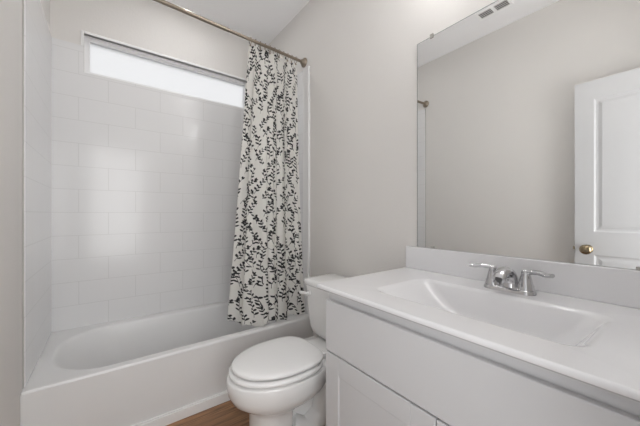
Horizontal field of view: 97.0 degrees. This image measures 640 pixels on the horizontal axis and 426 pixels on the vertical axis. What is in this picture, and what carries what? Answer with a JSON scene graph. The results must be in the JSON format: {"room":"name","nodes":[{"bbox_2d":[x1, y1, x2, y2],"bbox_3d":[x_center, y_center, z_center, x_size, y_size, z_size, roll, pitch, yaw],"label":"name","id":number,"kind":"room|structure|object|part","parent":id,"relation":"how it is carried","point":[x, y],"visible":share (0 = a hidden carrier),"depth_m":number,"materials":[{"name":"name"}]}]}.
{"room":"bathroom","nodes":[
{"label":"bathroom","id":0,"kind":"room"},
{"bbox_2d":[0,0,49,425],"bbox_3d":[-1.010,-0.242,0.749,0.120,2.748,2.800,0,0,-37],"label":"wall","id":1,"kind":"structure","parent":0,"point":[11,389],"depth_m":1.08,"materials":[{"name":"paint"}]},
{"bbox_2d":[22,0,23,388],"bbox_3d":[-1.291,-0.185,1.230,0.006,1.886,0.005,0,0,-37],"label":"trim","id":2,"kind":"structure","parent":1,"relation":"attached to","point":[22,0],"depth_m":1.23,"materials":[{"name":"grey"}]},
{"bbox_2d":[24,0,51,386],"bbox_3d":[-1.508,-0.186,1.523,0.010,1.887,0.724,0,0,-37],"label":"tiled wall","id":3,"kind":"structure","parent":1,"relation":"attached to","point":[37,36],"depth_m":1.43,"materials":[{"name":"white tile"}]},
{"bbox_2d":[153,0,306,67],"bbox_3d":[-0.706,-1.179,1.715,1.529,0.075,0.072,0,0,-40],"label":"curtain rod","id":4,"kind":"object","parent":1,"relation":"attached to","point":[303,62],"visible":1,"depth_m":1.78,"materials":[{"name":"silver metal"}]},
{"label":"curtain ring","id":5,"kind":"object","parent":4,"relation":"hanging from","visible":0},
{"bbox_2d":[227,42,304,326],"bbox_3d":[-0.366,-0.202,2.030,0.530,1.916,0.224,0,0,-37],"label":"shower curtain","id":6,"kind":"object","parent":5,"relation":"hanging from","point":[266,283],"visible":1,"depth_m":1.97,"materials":[{"name":"white fabric"}]},
{"bbox_2d":[50,0,266,81],"bbox_3d":[-1.154,-0.242,2.315,1.523,2.748,0.120,0,0,-37],"label":"wall","id":7,"kind":"structure","parent":0,"point":[146,24],"depth_m":2.15,"materials":[{"name":"paint"}]},
{"bbox_2d":[52,37,243,331],"bbox_3d":[-1.115,-0.186,2.263,1.503,1.887,0.010,0,0,-37],"label":"tiled wall","id":8,"kind":"structure","parent":7,"relation":"attached to","point":[145,180],"depth_m":2.07,"materials":[{"name":"white tile"}]},
{"bbox_2d":[81,30,245,108],"bbox_3d":[-1.148,-1.092,2.293,1.203,0.283,0.103,0,0,-37],"label":"window","id":9,"kind":"structure","parent":7,"relation":"in","point":[101,58],"depth_m":2.21,"materials":[{"name":"white glass"}]},
{"bbox_3d":[-1.127,-1.181,2.265,1.203,0.104,0.033,0,0,-37],"label":"trim","id":10,"kind":"part","parent":9,"relation":"part of","materials":[{"name":"white paint"}]},
{"bbox_2d":[166,400,248,425],"bbox_3d":[0.061,1.182,0.689,1.763,0.100,4.180,0,0,-37],"label":"floor","id":11,"kind":"structure","parent":0,"point":[226,413],"depth_m":1.57,"materials":[{"name":"brown wood"}]},
{"bbox_2d":[20,300,312,425],"bbox_3d":[-0.889,0.945,1.959,1.521,0.373,0.765,0,0,-37],"label":"bathtub","id":12,"kind":"object","parent":11,"relation":"on","point":[130,371],"visible":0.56,"depth_m":1.60,"materials":[{"name":"ceramic"}]},
{"bbox_2d":[132,390,229,425],"bbox_3d":[-0.655,1.101,1.646,1.520,0.062,0.015,0,0,-37],"label":"trim","id":13,"kind":"structure","parent":12,"relation":"attached to","point":[180,413],"depth_m":1.57,"materials":[{"name":"white paint"}]},
{"bbox_2d":[226,274,347,425],"bbox_3d":[-0.087,0.764,1.476,0.788,0.738,0.496,0,0,-37],"label":"toilet","id":14,"kind":"object","parent":11,"relation":"on","point":[281,381],"visible":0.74,"depth_m":1.30,"materials":[{"name":"ceramic"}]},
{"bbox_3d":[-0.220,0.723,1.377,0.435,0.018,0.376,0,0,-37],"label":"seat","id":15,"kind":"part","parent":14,"relation":"part of","materials":[{"name":"plastic"}]},
{"bbox_3d":[-0.201,0.936,1.392,0.505,0.392,0.384,0,0,-37],"label":"bowl","id":16,"kind":"part","parent":14,"relation":"part of","materials":[{"name":"white ceramic"}]},
{"bbox_3d":[-0.213,0.695,1.383,0.429,0.024,0.352,0,0,-37],"label":"lid","id":17,"kind":"part","parent":14,"relation":"part of","materials":[{"name":"plastic"}]},
{"bbox_3d":[-0.089,0.477,1.718,0.081,0.032,0.031,0,0,42],"label":"flush lever","id":18,"kind":"part","parent":14,"relation":"part of","materials":[{"name":"plastic"}]},
{"bbox_3d":[0.130,0.585,1.639,0.228,0.306,0.474,0,0,-37],"label":"tank","id":19,"kind":"part","parent":14,"relation":"part of","materials":[{"name":"white ceramic"}]},
{"bbox_3d":[0.130,0.413,1.639,0.246,0.036,0.496,0,0,-37],"label":"tank lid","id":20,"kind":"part","parent":14,"relation":"part of","materials":[{"name":"white ceramic"}]},
{"bbox_2d":[326,292,639,425],"bbox_3d":[0.514,0.709,0.902,0.540,0.845,0.924,0,0,-37],"label":"vanity cabinet","id":21,"kind":"object","parent":11,"relation":"on","point":[383,368],"visible":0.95,"depth_m":0.75,"materials":[{"name":"white paint"}]},
{"bbox_3d":[0.168,0.777,0.929,0.018,0.486,0.465,0,0,-37],"label":"cabinet door","id":22,"kind":"part","parent":21,"relation":"part of","materials":[{"name":"white paint"}]},
{"bbox_3d":[0.445,0.777,0.559,0.018,0.486,0.454,0,0,-37],"label":"cabinet door","id":23,"kind":"part","parent":21,"relation":"part of","materials":[{"name":"white paint"}]},
{"bbox_2d":[316,246,639,401],"bbox_3d":[0.501,0.280,0.886,0.580,0.238,0.954,0,0,-37],"label":"countertop","id":24,"kind":"structure","parent":21,"relation":"on","point":[582,323],"depth_m":0.85,"materials":[{"name":"stone"}]},
{"bbox_2d":[468,263,554,295],"bbox_3d":[0.639,0.225,0.977,0.123,0.087,0.260,0,0,-37],"label":"faucet","id":25,"kind":"object","parent":24,"relation":"on","point":[503,278],"visible":1,"depth_m":0.96,"materials":[{"name":"silver metal"}]},
{"bbox_3d":[0.603,0.195,1.060,0.081,0.021,0.028,0,0,41],"label":"lever","id":26,"kind":"part","parent":25,"relation":"part of","materials":[{"name":"silver metal"}]},
{"bbox_3d":[0.633,0.222,1.036,0.051,0.070,0.051,0,0,-37],"label":"handle","id":27,"kind":"part","parent":25,"relation":"part of","materials":[{"name":"silver metal"}]},
{"bbox_3d":[0.640,0.221,0.978,0.121,0.079,0.062,0,0,-37],"label":"spout","id":28,"kind":"part","parent":25,"relation":"part of","materials":[{"name":"silver metal"}]},
{"bbox_3d":[0.664,0.262,0.996,0.058,0.014,0.160,0,0,-37],"label":"plate","id":29,"kind":"part","parent":25,"relation":"part of","materials":[{"name":"silver metal"}]},
{"bbox_3d":[0.694,0.222,0.955,0.051,0.070,0.051,0,0,-37],"label":"handle","id":30,"kind":"part","parent":25,"relation":"part of","materials":[{"name":"silver metal"}]},
{"bbox_3d":[0.708,0.195,0.919,0.028,0.021,0.081,0,0,-24],"label":"lever","id":31,"kind":"part","parent":25,"relation":"part of","materials":[{"name":"silver metal"}]},
{"bbox_2d":[151,0,309,44],"bbox_3d":[-0.352,-1.666,1.241,1.763,0.100,2.800,0,0,-37],"label":"ceiling","id":32,"kind":"structure","parent":0,"point":[261,20],"depth_m":2.28,"materials":[{"name":"white paint"}]},
{"bbox_2d":[268,0,634,335],"bbox_3d":[0.306,-0.242,1.733,0.120,2.748,2.800,0,0,-37],"label":"wall","id":33,"kind":"structure","parent":0,"point":[361,55],"depth_m":1.69,"materials":[{"name":"paint"}]},
{"bbox_2d":[297,71,302,262],"bbox_3d":[-0.317,-0.181,2.459,0.010,1.877,0.652,0,0,-37],"label":"tiled wall","id":34,"kind":"structure","parent":33,"relation":"attached to","point":[300,75],"depth_m":2.23,"materials":[{"name":"white tile"}]},
{"bbox_2d":[303,66,309,313],"bbox_3d":[-0.103,-0.181,2.165,0.018,1.877,0.079,0,0,-37],"label":"trim","id":35,"kind":"structure","parent":33,"relation":"attached to","point":[306,72],"depth_m":2.15,"materials":[{"name":"plastic"}]},
{"bbox_2d":[406,246,639,308],"bbox_3d":[0.725,0.215,1.055,0.020,0.108,0.952,0,0,-37],"label":"backsplash","id":36,"kind":"structure","parent":33,"relation":"attached to","point":[617,286],"depth_m":0.95,"materials":[{"name":"stone"}]},
{"bbox_2d":[417,0,639,269],"bbox_3d":[0.737,-0.342,1.047,0.010,1.006,0.865,0,0,-37],"label":"wall mirror","id":37,"kind":"object","parent":33,"relation":"attached to","point":[528,111],"visible":1,"depth_m":1.01,"materials":[{"name":"grey mirror"}]}
]}

